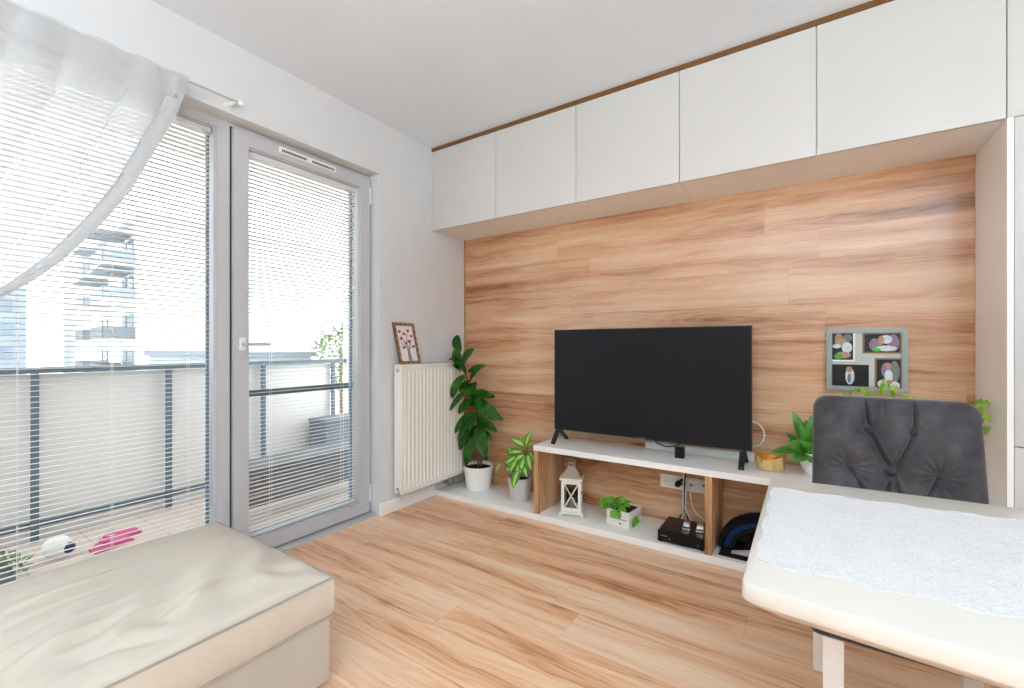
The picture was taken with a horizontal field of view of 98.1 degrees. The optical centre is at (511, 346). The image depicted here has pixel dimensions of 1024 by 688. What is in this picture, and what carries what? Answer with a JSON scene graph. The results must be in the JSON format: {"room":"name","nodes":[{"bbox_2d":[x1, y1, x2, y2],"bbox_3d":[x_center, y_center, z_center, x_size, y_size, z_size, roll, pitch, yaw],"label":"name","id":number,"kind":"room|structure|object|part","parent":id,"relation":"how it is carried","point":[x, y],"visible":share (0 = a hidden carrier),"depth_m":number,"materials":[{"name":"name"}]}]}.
{"room":"living room","nodes":[
{"label":"living room","id":0,"kind":"room"},
{"bbox_2d":[0,475,347,578],"bbox_3d":[-2.475,1.240,2.451,1.549,0.150,4.900,0,0,34],"label":"floor","id":1,"kind":"structure","parent":0,"point":[30,545],"depth_m":2.93,"materials":[{"name":"tile"}]},
{"bbox_2d":[0,549,35,584],"bbox_3d":[-2.607,1.089,2.028,0.380,0.152,0.590,0,0,34],"label":"plant","id":2,"kind":"object","parent":1,"relation":"on","point":[5,563],"visible":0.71,"depth_m":2.18,"materials":[{"name":"green plant"}]},
{"bbox_2d":[41,535,75,558],"bbox_3d":[-2.503,1.103,2.449,0.130,0.124,0.129,0,0,34],"label":"ball","id":3,"kind":"object","parent":1,"relation":"on","point":[62,537],"visible":0.77,"depth_m":2.42,"materials":[{"name":"white plastic"}]},
{"bbox_2d":[89,535,133,553],"bbox_3d":[-2.330,1.143,2.589,0.076,0.045,0.190,0,0,22],"label":"clog","id":4,"kind":"object","parent":1,"relation":"on","point":[121,536],"visible":0.74,"depth_m":2.57,"materials":[{"name":"pink plastic"}]},
{"bbox_2d":[99,527,141,543],"bbox_3d":[-2.391,1.143,2.713,0.076,0.045,0.190,0,0,25],"label":"clog","id":5,"kind":"object","parent":1,"relation":"on","point":[132,528],"visible":0.59,"depth_m":2.71,"materials":[{"name":"pink plastic"}]},
{"bbox_2d":[0,359,345,548],"bbox_3d":[-2.930,0.644,2.543,0.060,1.042,4.550,0,0,34],"label":"balcony railing","id":6,"kind":"object","parent":1,"relation":"on","point":[256,366],"visible":0.64,"depth_m":2.98,"materials":[{"name":"white glass"}]},
{"bbox_3d":[-3.063,0.665,2.389,0.008,0.999,0.660,0,0,34],"label":"infill panel","id":7,"kind":"part","parent":6,"relation":"part of","materials":[{"name":"white glass"}]},
{"bbox_3d":[-2.841,0.660,2.645,0.025,1.010,0.034,0,0,34],"label":"post","id":8,"kind":"part","parent":6,"relation":"part of","materials":[{"name":"grey metal"}]},
{"bbox_3d":[-2.695,0.665,2.945,0.008,0.999,0.660,0,0,34],"label":"infill panel","id":9,"kind":"part","parent":6,"relation":"part of","materials":[{"name":"glass"}]},
{"bbox_3d":[-2.928,1.064,2.542,0.025,0.033,4.550,0,0,34],"label":"rail","id":10,"kind":"part","parent":6,"relation":"part of","materials":[{"name":"grey metal"}]},
{"bbox_3d":[-2.473,0.660,3.201,0.025,1.010,0.034,0,0,34],"label":"post","id":11,"kind":"part","parent":6,"relation":"part of","materials":[{"name":"grey metal"}]},
{"bbox_3d":[-2.926,0.142,2.540,0.050,0.037,4.550,0,0,34],"label":"rail","id":12,"kind":"part","parent":6,"relation":"part of","materials":[{"name":"grey metal"}]},
{"bbox_3d":[-2.326,0.665,3.501,0.008,0.999,0.660,0,0,34],"label":"infill panel","id":13,"kind":"part","parent":6,"relation":"part of","materials":[{"name":"white glass"}]},
{"bbox_3d":[-2.104,0.660,3.757,0.025,1.010,0.034,0,0,34],"label":"post","id":14,"kind":"part","parent":6,"relation":"part of","materials":[{"name":"grey metal"}]},
{"bbox_3d":[-1.958,0.665,4.057,0.008,0.999,0.660,0,0,34],"label":"infill panel","id":15,"kind":"part","parent":6,"relation":"part of","materials":[{"name":"white glass"}]},
{"bbox_3d":[-1.736,0.660,4.313,0.025,1.010,0.034,0,0,34],"label":"post","id":16,"kind":"part","parent":6,"relation":"part of","materials":[{"name":"grey metal"}]},
{"bbox_2d":[249,440,347,508],"bbox_3d":[-1.553,0.989,3.417,0.320,0.353,1.190,0,0,34],"label":"slatted bench","id":17,"kind":"object","parent":1,"relation":"on","point":[344,441],"visible":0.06,"depth_m":3.21,"materials":[{"name":"wood"}]},
{"bbox_2d":[308,413,347,477],"bbox_3d":[-1.645,0.910,4.157,0.272,0.509,0.392,0,0,34],"label":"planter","id":18,"kind":"object","parent":1,"relation":"on","point":[336,416],"visible":0.47,"depth_m":4.02,"materials":[{"name":"grey plastic"}]},
{"bbox_2d":[309,323,342,413],"bbox_3d":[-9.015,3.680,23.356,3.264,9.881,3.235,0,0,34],"label":"tree","id":19,"kind":"object","parent":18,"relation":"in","point":[340,351],"visible":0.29,"depth_m":23.11,"materials":[{"name":"green plant"}]},
{"bbox_3d":[-1.645,0.670,4.157,0.272,0.030,0.392,0,0,34],"label":"lid","id":20,"kind":"part","parent":18,"relation":"part of","materials":[{"name":"grey plastic"}]},
{"bbox_2d":[343,198,347,412],"bbox_3d":[-1.641,-0.160,4.460,0.080,2.650,0.070,0,0,34],"label":"column","id":21,"kind":"structure","parent":1,"relation":"on","point":[345,341],"depth_m":4.43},
{"bbox_2d":[13,0,463,515],"bbox_3d":[-2.063,-0.185,1.398,0.300,2.600,5.800,0,0,34],"label":"wall","id":22,"kind":"structure","parent":0,"point":[417,271],"depth_m":2.88,"materials":[{"name":"white paint"}]},
{"bbox_2d":[0,115,210,585],"bbox_3d":[-1.943,-0.021,1.558,0.027,2.133,1.578,0,0,34],"label":"blind","id":23,"kind":"object","parent":22,"relation":"attached to","point":[188,124],"visible":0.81,"depth_m":1.97,"materials":[{"name":"white plastic"}]},
{"bbox_3d":[-1.865,-0.016,1.675,0.027,2.103,0.002,0,0,34],"label":"ladder cord","id":24,"kind":"part","parent":23,"relation":"part of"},
{"bbox_2d":[177,104,225,525],"bbox_3d":[-1.939,-0.011,1.555,0.097,2.253,1.698,0,0,34],"label":"window frame","id":25,"kind":"structure","parent":22,"relation":"in","point":[216,325],"depth_m":2.22,"materials":[{"name":"grey plastic"}]},
{"bbox_2d":[189,80,243,108],"bbox_3d":[-1.807,-1.171,1.438,0.083,0.033,1.749,0,0,34],"label":"curtain rod","id":26,"kind":"object","parent":22,"relation":"attached to","point":[228,105],"visible":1,"depth_m":2.11,"materials":[{"name":"grey metal"}]},
{"bbox_2d":[0,0,188,297],"bbox_3d":[-1.805,-0.533,1.356,0.047,1.296,1.414,0,0,34],"label":"sheer curtain","id":27,"kind":"object","parent":26,"relation":"hanging from","point":[83,116],"visible":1,"depth_m":1.61,"materials":[{"name":"white fabric"}]},
{"bbox_2d":[226,121,370,547],"bbox_3d":[-1.200,-0.011,2.612,0.149,2.253,0.881,0,0,34],"label":"door","id":28,"kind":"structure","parent":22,"relation":"in","point":[239,140],"depth_m":2.31,"materials":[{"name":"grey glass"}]},
{"bbox_3d":[-1.382,-0.014,2.282,0.010,0.068,0.030,0,0,34],"label":"handle plate","id":29,"kind":"part","parent":28,"relation":"part of","materials":[{"name":"white plastic"}]},
{"bbox_3d":[-1.331,-0.013,2.314,0.040,0.020,0.135,0,0,34],"label":"lever","id":30,"kind":"part","parent":28,"relation":"part of","materials":[{"name":"silver metal"}]},
{"bbox_2d":[249,382,352,396],"bbox_3d":[-1.263,0.261,2.707,0.072,0.048,0.793,0,0,34],"label":"bar","id":31,"kind":"object","parent":28,"relation":"attached to","point":[339,385],"visible":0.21,"depth_m":2.69,"materials":[{"name":"grey metal"}]},
{"bbox_2d":[249,151,355,536],"bbox_3d":[-1.214,-0.012,2.623,0.027,2.039,0.672,0,0,34],"label":"blind","id":32,"kind":"object","parent":28,"relation":"attached to","point":[272,163],"visible":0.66,"depth_m":2.58,"materials":[{"name":"white plastic"}]},
{"bbox_3d":[-1.330,-0.007,2.448,0.027,2.009,0.002,0,0,34],"label":"ladder cord","id":33,"kind":"part","parent":32,"relation":"part of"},
{"bbox_3d":[-1.214,1.001,2.623,0.024,0.012,0.672,0,0,34],"label":"rail","id":34,"kind":"part","parent":32,"relation":"part of","materials":[{"name":"white"}]},
{"bbox_2d":[279,146,335,172],"bbox_3d":[-1.182,-1.082,2.582,0.014,0.034,0.347,0,0,34],"label":"air vent","id":35,"kind":"object","parent":28,"relation":"attached to","point":[292,155],"depth_m":2.57,"materials":[{"name":"white plastic"}]},
{"bbox_2d":[274,512,376,551],"bbox_3d":[-1.165,1.109,2.588,0.078,0.012,0.879,0,0,34],"label":"threshold","id":36,"kind":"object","parent":22,"relation":"attached to","point":[300,541],"depth_m":2.64,"materials":[{"name":"grey metal"}]},
{"bbox_2d":[379,484,434,515],"bbox_3d":[-0.725,1.073,3.132,0.015,0.085,0.510,0,0,34],"label":"baseboard","id":37,"kind":"structure","parent":22,"relation":"attached to","point":[386,507],"depth_m":3.09,"materials":[{"name":"white paint"}]},
{"bbox_2d":[394,362,462,494],"bbox_3d":[-0.599,0.589,3.247,0.097,0.940,0.640,0,0,34],"label":"radiator","id":38,"kind":"object","parent":22,"relation":"attached to","point":[427,452],"visible":0.9,"depth_m":3.13,"materials":[{"name":"white metal"}]},
{"bbox_3d":[-0.763,0.555,2.977,0.072,0.870,0.002,0,0,34],"label":"panel","id":39,"kind":"part","parent":38,"relation":"part of","materials":[{"name":"white metal"}]},
{"bbox_2d":[392,322,420,364],"bbox_3d":[-0.725,-0.022,3.068,0.090,0.288,0.192,0,0,34],"label":"framed picture","id":40,"kind":"object","parent":38,"relation":"on","point":[404,333],"visible":1,"depth_m":3.06,"materials":[{"name":"brown wood"}]},
{"bbox_2d":[396,326,417,360],"bbox_3d":[-0.726,-0.023,3.068,0.008,0.260,0.156,-18,-10,32],"label":"print","id":41,"kind":"object","parent":40,"relation":"attached to","point":[406,340],"depth_m":3.06,"materials":[{"name":"white paper"}]},
{"bbox_2d":[395,362,451,364],"bbox_3d":[-0.588,0.122,3.242,0.073,0.005,0.636,0,0,34],"label":"grille","id":42,"kind":"object","parent":38,"relation":"attached to","point":[438,363],"depth_m":3.21,"materials":[{"name":"white metal"}]},
{"bbox_2d":[432,0,893,151],"bbox_3d":[1.446,-1.472,1.986,4.900,0.027,0.023,0,0,34],"label":"trim","id":43,"kind":"structure","parent":22,"relation":"attached to","point":[873,3],"depth_m":2.32,"materials":[{"name":"brown wood"}]},
{"bbox_2d":[160,124,347,201],"bbox_3d":[-2.313,-1.560,2.524,1.359,0.150,5.200,0,0,34],"label":"ceiling","id":44,"kind":"structure","parent":0,"point":[171,124],"depth_m":3.72,"materials":[{"name":"white paint"}]},
{"bbox_2d":[151,0,871,148],"bbox_3d":[0.000,-1.545,0.031,5.350,0.120,5.800,0,0,34],"label":"ceiling","id":45,"kind":"structure","parent":0,"point":[437,73],"depth_m":2.15,"materials":[{"name":"paint"}]},
{"bbox_2d":[284,495,998,687],"bbox_3d":[0.075,1.175,-0.019,5.170,0.120,5.800,0,0,34],"label":"floor","id":46,"kind":"structure","parent":0,"point":[435,591],"depth_m":1.84,"materials":[{"name":"laminate"}]},
{"bbox_2d":[0,522,334,687],"bbox_3d":[-1.132,0.908,1.407,0.826,0.414,0.718,0,0,34],"label":"ottoman","id":47,"kind":"object","parent":46,"relation":"on","point":[215,605],"visible":1,"depth_m":1.27,"materials":[{"name":"beige fabric"}]},
{"bbox_2d":[435,436,994,571],"bbox_3d":[0.756,0.875,2.672,2.958,0.480,0.360,0,0,34],"label":"tv stand","id":48,"kind":"object","parent":46,"relation":"on","point":[543,504],"visible":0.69,"depth_m":2.63,"materials":[{"name":"white wood"}]},
{"bbox_2d":[449,335,502,491],"bbox_3d":[-0.269,0.492,3.356,0.432,1.166,0.284,0,0,10],"label":"rubber plant","id":49,"kind":"object","parent":48,"relation":"on","point":[478,474],"visible":1,"depth_m":3.33,"materials":[{"name":"green plant"}]},
{"bbox_3d":[-0.309,0.472,3.415,0.196,0.898,0.066,0,0,9],"label":"stem","id":50,"kind":"part","parent":49,"relation":"part of","materials":[{"name":"green plant"}]},
{"bbox_3d":[-0.256,0.986,3.379,0.234,0.178,0.234,0,0,34],"label":"pot","id":51,"kind":"part","parent":49,"relation":"part of","materials":[{"name":"white ceramic"}]},
{"bbox_2d":[495,431,533,501],"bbox_3d":[0.034,0.826,3.140,0.307,0.497,0.194,0,0,34],"label":"houseplant","id":52,"kind":"object","parent":48,"relation":"on","point":[519,483],"visible":0.98,"depth_m":3.08,"materials":[{"name":"green plant"}]},
{"bbox_3d":[0.055,0.995,3.137,0.174,0.160,0.174,0,0,34],"label":"pot","id":53,"kind":"part","parent":52,"relation":"part of","materials":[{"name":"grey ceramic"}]},
{"bbox_2d":[558,457,585,517],"bbox_3d":[0.390,0.896,2.885,0.164,0.358,0.164,0,0,14],"label":"lantern","id":54,"kind":"object","parent":48,"relation":"on","point":[572,475],"visible":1,"depth_m":2.84,"materials":[{"name":"white paint"}]},
{"bbox_3d":[0.390,0.847,2.885,0.148,0.012,0.148,0,0,14],"label":"plate","id":55,"kind":"part","parent":54,"relation":"part of","materials":[{"name":"white paint"}]},
{"bbox_3d":[0.390,0.952,2.885,0.124,0.198,0.124,0,0,14],"label":"frame","id":56,"kind":"part","parent":54,"relation":"part of","materials":[{"name":"white paint"}]},
{"bbox_2d":[569,497,574,507],"bbox_3d":[0.390,1.017,2.885,0.044,0.065,0.044,0,0,14],"label":"candle","id":57,"kind":"object","parent":54,"relation":"on","point":[571,504],"depth_m":2.87,"materials":[{"name":"white wax"}]},
{"bbox_3d":[0.756,1.095,2.672,2.958,0.040,0.360,0,0,34],"label":"board","id":58,"kind":"part","parent":48,"relation":"part of","materials":[{"name":"white wood"}]},
{"bbox_2d":[599,496,641,529],"bbox_3d":[0.656,1.000,2.729,0.242,0.149,0.214,0,0,42],"label":"houseplant","id":59,"kind":"object","parent":48,"relation":"on","point":[625,514],"visible":1,"depth_m":2.68,"materials":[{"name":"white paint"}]},
{"bbox_2d":[551,325,751,470],"bbox_3d":[0.784,0.262,2.662,1.161,0.747,0.197,0,0,34],"label":"television","id":60,"kind":"object","parent":48,"relation":"on","point":[684,385],"visible":1,"depth_m":2.58,"materials":[{"name":"black plastic"}]},
{"bbox_2d":[654,440,680,446],"bbox_3d":[0.963,0.562,2.694,0.197,0.098,0.027,0,0,26],"label":"cable","id":61,"kind":"object","parent":48,"relation":"on","point":[654,440],"visible":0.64,"depth_m":2.70,"materials":[{"name":"black plastic"}]},
{"bbox_2d":[675,446,684,458],"bbox_3d":[0.958,0.602,2.536,0.050,0.064,0.035,0,0,34],"label":"power adapter","id":62,"kind":"object","parent":48,"relation":"on","point":[679,450],"visible":1,"depth_m":2.52,"materials":[{"name":"black plastic"}]},
{"bbox_2d":[658,516,704,550],"bbox_3d":[0.969,1.042,2.485,0.242,0.066,0.242,0,0,34],"label":"box","id":63,"kind":"object","parent":48,"relation":"on","point":[670,531],"visible":0.89,"depth_m":2.42,"materials":[{"name":"black plastic"}]},
{"bbox_3d":[0.903,1.039,2.385,0.216,0.040,0.002,0,0,34],"label":"panel","id":64,"kind":"part","parent":63,"relation":"part of","materials":[{"name":"black plastic"}]},
{"bbox_2d":[682,521,690,532],"bbox_3d":[0.965,0.990,2.451,0.042,0.037,0.100,0,0,28],"label":"wristwatch","id":65,"kind":"object","parent":63,"relation":"on","point":[686,527],"visible":1,"depth_m":2.43,"materials":[{"name":"silver metal"}]},
{"bbox_2d":[696,523,703,535],"bbox_3d":[1.024,0.990,2.417,0.042,0.037,0.100,0,0,24],"label":"wristwatch","id":66,"kind":"object","parent":63,"relation":"on","point":[700,527],"visible":1,"depth_m":2.39,"materials":[{"name":"silver metal"}]},
{"bbox_2d":[675,473,704,520],"bbox_3d":[1.058,0.865,2.623,0.197,0.385,0.080,0,0,34],"label":"cable bundle","id":67,"kind":"object","parent":48,"relation":"on","point":[678,483],"visible":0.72,"depth_m":2.62,"materials":[{"name":"black plastic"}]},
{"bbox_2d":[645,440,754,461],"bbox_3d":[1.097,0.614,2.636,0.600,0.042,0.044,0,0,34],"label":"channel","id":68,"kind":"object","parent":48,"relation":"on","point":[716,452],"visible":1,"depth_m":2.60,"materials":[{"name":"white plastic"}]},
{"bbox_2d":[718,512,760,560],"bbox_3d":[1.320,0.971,2.266,0.484,0.207,0.235,0,0,34],"label":"sports bag","id":69,"kind":"object","parent":48,"relation":"on","point":[736,537],"visible":0.21,"depth_m":2.31,"materials":[{"name":"black fabric"}]},
{"bbox_2d":[755,452,785,471],"bbox_3d":[1.335,0.593,2.295,0.139,0.083,0.100,0,0,34],"label":"pot","id":70,"kind":"object","parent":48,"relation":"on","point":[766,462],"visible":1,"depth_m":2.27,"materials":[{"name":"gold metal"}]},
{"bbox_2d":[771,411,812,475],"bbox_3d":[1.452,0.475,2.208,0.279,0.319,0.204,0,0,34],"label":"peace lily","id":71,"kind":"object","parent":48,"relation":"on","point":[801,450],"visible":0.59,"depth_m":2.17,"materials":[{"name":"green plant"}]},
{"bbox_2d":[800,453,811,475],"bbox_3d":[1.508,0.577,2.192,0.168,0.116,0.168,0,0,34],"label":"pot","id":72,"kind":"object","parent":48,"relation":"on","point":[807,467],"depth_m":2.16,"materials":[{"name":"white ceramic"}]},
{"bbox_2d":[842,379,991,442],"bbox_3d":[1.787,0.388,2.000,0.490,0.493,0.172,0,0,34],"label":"pothos","id":73,"kind":"object","parent":48,"relation":"on","point":[883,386],"visible":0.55,"depth_m":1.97,"materials":[{"name":"green plant"}]},
{"bbox_2d":[742,479,1023,687],"bbox_3d":[1.191,0.740,0.536,1.562,0.750,0.749,0,0,34],"label":"dining table","id":74,"kind":"object","parent":46,"relation":"on","point":[986,648],"visible":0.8,"depth_m":0.61,"materials":[{"name":"white paint"}]},
{"bbox_2d":[756,487,1023,618],"bbox_3d":[1.155,0.363,0.565,1.455,0.003,0.515,0,0,34],"label":"table runner","id":75,"kind":"object","parent":74,"relation":"on","point":[968,561],"visible":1,"depth_m":0.80,"materials":[{"name":"white fabric"}]},
{"bbox_2d":[811,394,988,687],"bbox_3d":[1.089,0.640,1.241,0.437,0.951,0.522,0,0,34],"label":"dining chair","id":76,"kind":"object","parent":46,"relation":"on","point":[920,447],"visible":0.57,"depth_m":1.35,"materials":[{"name":"grey fabric"}]},
{"bbox_3d":[1.032,0.915,1.486,0.044,0.400,0.160,0,0,34],"label":"leg","id":77,"kind":"part","parent":76,"relation":"part of","materials":[{"name":"white paint"}]},
{"bbox_3d":[0.824,0.926,1.140,0.044,0.378,0.044,0,0,34],"label":"leg","id":78,"kind":"part","parent":76,"relation":"part of","materials":[{"name":"white paint"}]},
{"bbox_3d":[1.064,0.688,1.203,0.436,0.106,0.430,0,0,34],"label":"seat","id":79,"kind":"part","parent":76,"relation":"part of","materials":[{"name":"grey fabric"}]},
{"bbox_3d":[1.179,0.430,1.377,0.437,0.531,0.196,0,0,34],"label":"backrest","id":80,"kind":"part","parent":76,"relation":"part of","materials":[{"name":"grey fabric"}]},
{"bbox_3d":[1.337,0.915,1.284,0.044,0.400,0.160,0,0,34],"label":"leg","id":81,"kind":"part","parent":76,"relation":"part of","materials":[{"name":"white paint"}]},
{"bbox_2d":[975,115,1023,508],"bbox_3d":[2.234,0.123,1.680,0.598,1.984,0.381,0,0,34],"label":"tall cabinet","id":82,"kind":"object","parent":46,"relation":"on","point":[999,163],"visible":0.68,"depth_m":1.73,"materials":[{"name":"white wood"}]},
{"bbox_3d":[2.141,-0.245,1.524,0.576,1.242,0.020,0,0,34],"label":"door","id":83,"kind":"part","parent":82,"relation":"part of","materials":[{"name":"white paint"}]},
{"bbox_3d":[2.141,0.705,1.524,0.576,0.650,0.020,0,0,34],"label":"door","id":84,"kind":"part","parent":82,"relation":"part of","materials":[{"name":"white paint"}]},
{"bbox_3d":[1.729,-0.185,2.323,5.000,2.600,0.108,0,0,34],"label":"wall","id":85,"kind":"structure","parent":0,"visible":0},
{"bbox_2d":[464,241,465,477],"bbox_3d":[-0.384,0.122,3.649,0.012,1.985,0.016,0,0,34],"label":"trim","id":86,"kind":"structure","parent":85,"relation":"attached to","point":[464,241],"depth_m":3.64,"materials":[{"name":"brown wood"}]},
{"bbox_2d":[432,71,694,240],"bbox_3d":[0.250,-1.163,3.002,1.780,0.589,0.391,0,0,34],"label":"upper cabinet","id":87,"kind":"object","parent":85,"relation":"attached to","point":[618,152],"visible":0.98,"depth_m":2.74,"materials":[{"name":"white wood"}]},
{"bbox_3d":[-0.349,-1.163,3.176,0.586,0.587,0.020,0,0,34],"label":"door","id":88,"kind":"part","parent":87,"relation":"part of","materials":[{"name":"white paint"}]},
{"bbox_3d":[0.143,-1.163,2.849,0.590,0.587,0.020,0,0,34],"label":"door","id":89,"kind":"part","parent":87,"relation":"part of","materials":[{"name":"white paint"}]},
{"bbox_3d":[0.640,-1.163,2.520,0.595,0.587,0.020,0,0,34],"label":"door","id":90,"kind":"part","parent":87,"relation":"part of","materials":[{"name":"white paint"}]},
{"bbox_2d":[466,154,974,526],"bbox_3d":[0.857,0.122,2.829,2.964,1.985,0.012,0,0,34],"label":"wall panel","id":91,"kind":"object","parent":85,"relation":"attached to","point":[891,247],"visible":0.43,"depth_m":2.50,"materials":[{"name":"laminate"}]},
{"bbox_2d":[660,473,704,493],"bbox_3d":[1.049,0.830,2.683,0.302,0.081,0.018,0,0,34],"label":"power outlet","id":92,"kind":"object","parent":91,"relation":"attached to","point":[666,480],"visible":0.73,"depth_m":2.69,"materials":[{"name":"white plastic"}]},
{"bbox_2d":[752,421,764,446],"bbox_3d":[1.350,0.485,2.459,0.092,0.148,0.009,0,0,34],"label":"cable","id":93,"kind":"object","parent":91,"relation":"attached to","point":[762,441],"visible":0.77,"depth_m":2.44,"materials":[{"name":"white plastic"}]},
{"bbox_2d":[826,327,907,392],"bbox_3d":[1.758,0.065,2.209,0.318,0.314,0.024,0,0,34],"label":"photo frame","id":94,"kind":"object","parent":91,"relation":"attached to","point":[855,357],"visible":0.94,"depth_m":2.21,"materials":[{"name":"grey wood"}]},
{"bbox_2d":[832,333,852,359],"bbox_3d":[1.678,-0.002,2.259,0.089,0.138,0.002,0,0,34],"label":"photo","id":95,"kind":"object","parent":94,"relation":"attached to","point":[842,343],"depth_m":2.26,"materials":[{"name":"paper"}]},
{"bbox_2d":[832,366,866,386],"bbox_3d":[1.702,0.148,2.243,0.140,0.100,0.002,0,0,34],"label":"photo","id":96,"kind":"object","parent":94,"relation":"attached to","point":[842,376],"depth_m":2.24,"materials":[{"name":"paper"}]},
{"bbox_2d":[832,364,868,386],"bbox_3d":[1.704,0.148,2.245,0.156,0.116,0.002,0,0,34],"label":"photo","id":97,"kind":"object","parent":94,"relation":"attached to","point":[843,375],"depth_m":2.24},
{"bbox_2d":[864,334,899,351],"bbox_3d":[1.808,-0.018,2.173,0.134,0.088,0.002,0,0,34],"label":"photo","id":98,"kind":"object","parent":94,"relation":"attached to","point":[872,342],"depth_m":2.17,"materials":[{"name":"paper"}]},
{"bbox_2d":[877,360,900,387],"bbox_3d":[1.829,0.136,2.159,0.089,0.144,0.002,0,0,34],"label":"photo","id":99,"kind":"object","parent":94,"relation":"attached to","point":[888,370],"depth_m":2.16,"materials":[{"name":"paper"}]},
{"bbox_2d":[680,0,1023,200],"bbox_3d":[1.739,-1.163,2.014,1.791,0.589,0.391,0,0,34],"label":"upper cabinet","id":100,"kind":"object","parent":85,"relation":"attached to","point":[896,83],"visible":1,"depth_m":1.96,"materials":[{"name":"white wood"}]},
{"bbox_3d":[1.138,-1.163,2.189,0.594,0.587,0.020,0,0,34],"label":"door","id":101,"kind":"part","parent":100,"relation":"part of","materials":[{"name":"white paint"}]},
{"bbox_3d":[1.636,-1.163,1.860,0.593,0.587,0.020,0,0,34],"label":"door","id":102,"kind":"part","parent":100,"relation":"part of","materials":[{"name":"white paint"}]},
{"bbox_3d":[2.134,-1.163,1.530,0.595,0.587,0.020,0,0,34],"label":"door","id":103,"kind":"part","parent":100,"relation":"part of","materials":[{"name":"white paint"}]},
{"label":"outside","id":104,"kind":"structure","parent":0,"visible":0},
{"bbox_3d":[-62.337,8.865,56.712,158.100,0.500,160.000,0,0,34],"label":"ground","id":105,"kind":"structure","parent":104,"visible":0},
{"bbox_2d":[0,288,25,374],"bbox_3d":[-68.774,0.865,49.761,15.050,15.500,17.300,0,0,34],"label":"office building","id":106,"kind":"structure","parent":105,"relation":"on","point":[6,297],"depth_m":51.92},
{"bbox_2d":[58,209,342,413],"bbox_3d":[-40.370,-0.885,56.565,46.320,19.000,27.971,0,0,34],"label":"apartment building","id":107,"kind":"structure","parent":105,"relation":"on","point":[256,336],"depth_m":40.49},
{"bbox_3d":[-41.083,-1.095,43.454,5.000,0.980,1.800,0,0,39],"label":"balustrade","id":108,"kind":"part","parent":107,"relation":"part of","materials":[{"name":"glass"}]},
{"bbox_3d":[-41.083,-7.195,43.454,5.000,0.980,1.800,0,0,39],"label":"balustrade","id":109,"kind":"part","parent":107,"relation":"part of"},
{"bbox_3d":[-41.083,1.905,43.454,5.000,0.980,1.800,0,0,39],"label":"balustrade","id":110,"kind":"part","parent":107,"relation":"part of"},
{"bbox_3d":[-41.083,-4.195,43.454,5.000,0.980,1.800,0,0,39],"label":"balustrade","id":111,"kind":"part","parent":107,"relation":"part of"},
{"bbox_3d":[-33.208,1.905,36.893,5.500,0.980,2.000,0,0,39],"label":"balustrade","id":112,"kind":"part","parent":107,"relation":"part of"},
{"bbox_3d":[-33.208,-1.095,36.893,5.500,0.980,2.000,0,0,39],"label":"balustrade","id":113,"kind":"part","parent":107,"relation":"part of","materials":[{"name":"grey glass"}]},
{"bbox_3d":[-33.208,-4.195,36.893,5.500,0.980,2.000,0,0,39],"label":"balustrade","id":114,"kind":"part","parent":107,"relation":"part of","materials":[{"name":"glass"}]},
{"bbox_3d":[-33.208,-7.195,36.893,5.500,0.980,2.000,0,0,39],"label":"balustrade","id":115,"kind":"part","parent":107,"relation":"part of","materials":[{"name":"clear glass"}]},
{"bbox_2d":[144,351,316,369],"bbox_3d":[-16.145,4.445,25.131,10.400,8.340,4.400,0,0,34],"label":"building","id":116,"kind":"structure","parent":105,"relation":"on","point":[253,355],"depth_m":23.35,"materials":[{"name":"white concrete"}]},
{"bbox_2d":[330,317,342,358],"bbox_3d":[-9.005,3.116,26.953,4.051,11.010,3.996,0,0,34],"label":"tree","id":117,"kind":"object","parent":105,"relation":"on","point":[341,317],"visible":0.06,"depth_m":26.27,"materials":[{"name":"green plant"}]},
{"bbox_2d":[336,364,342,399],"bbox_3d":[-6.911,4.213,20.992,2.805,8.815,2.719,0,0,34],"label":"tree","id":118,"kind":"object","parent":105,"relation":"on","point":[337,369],"visible":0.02,"depth_m":20.47,"materials":[{"name":"green plant"}]}
]}

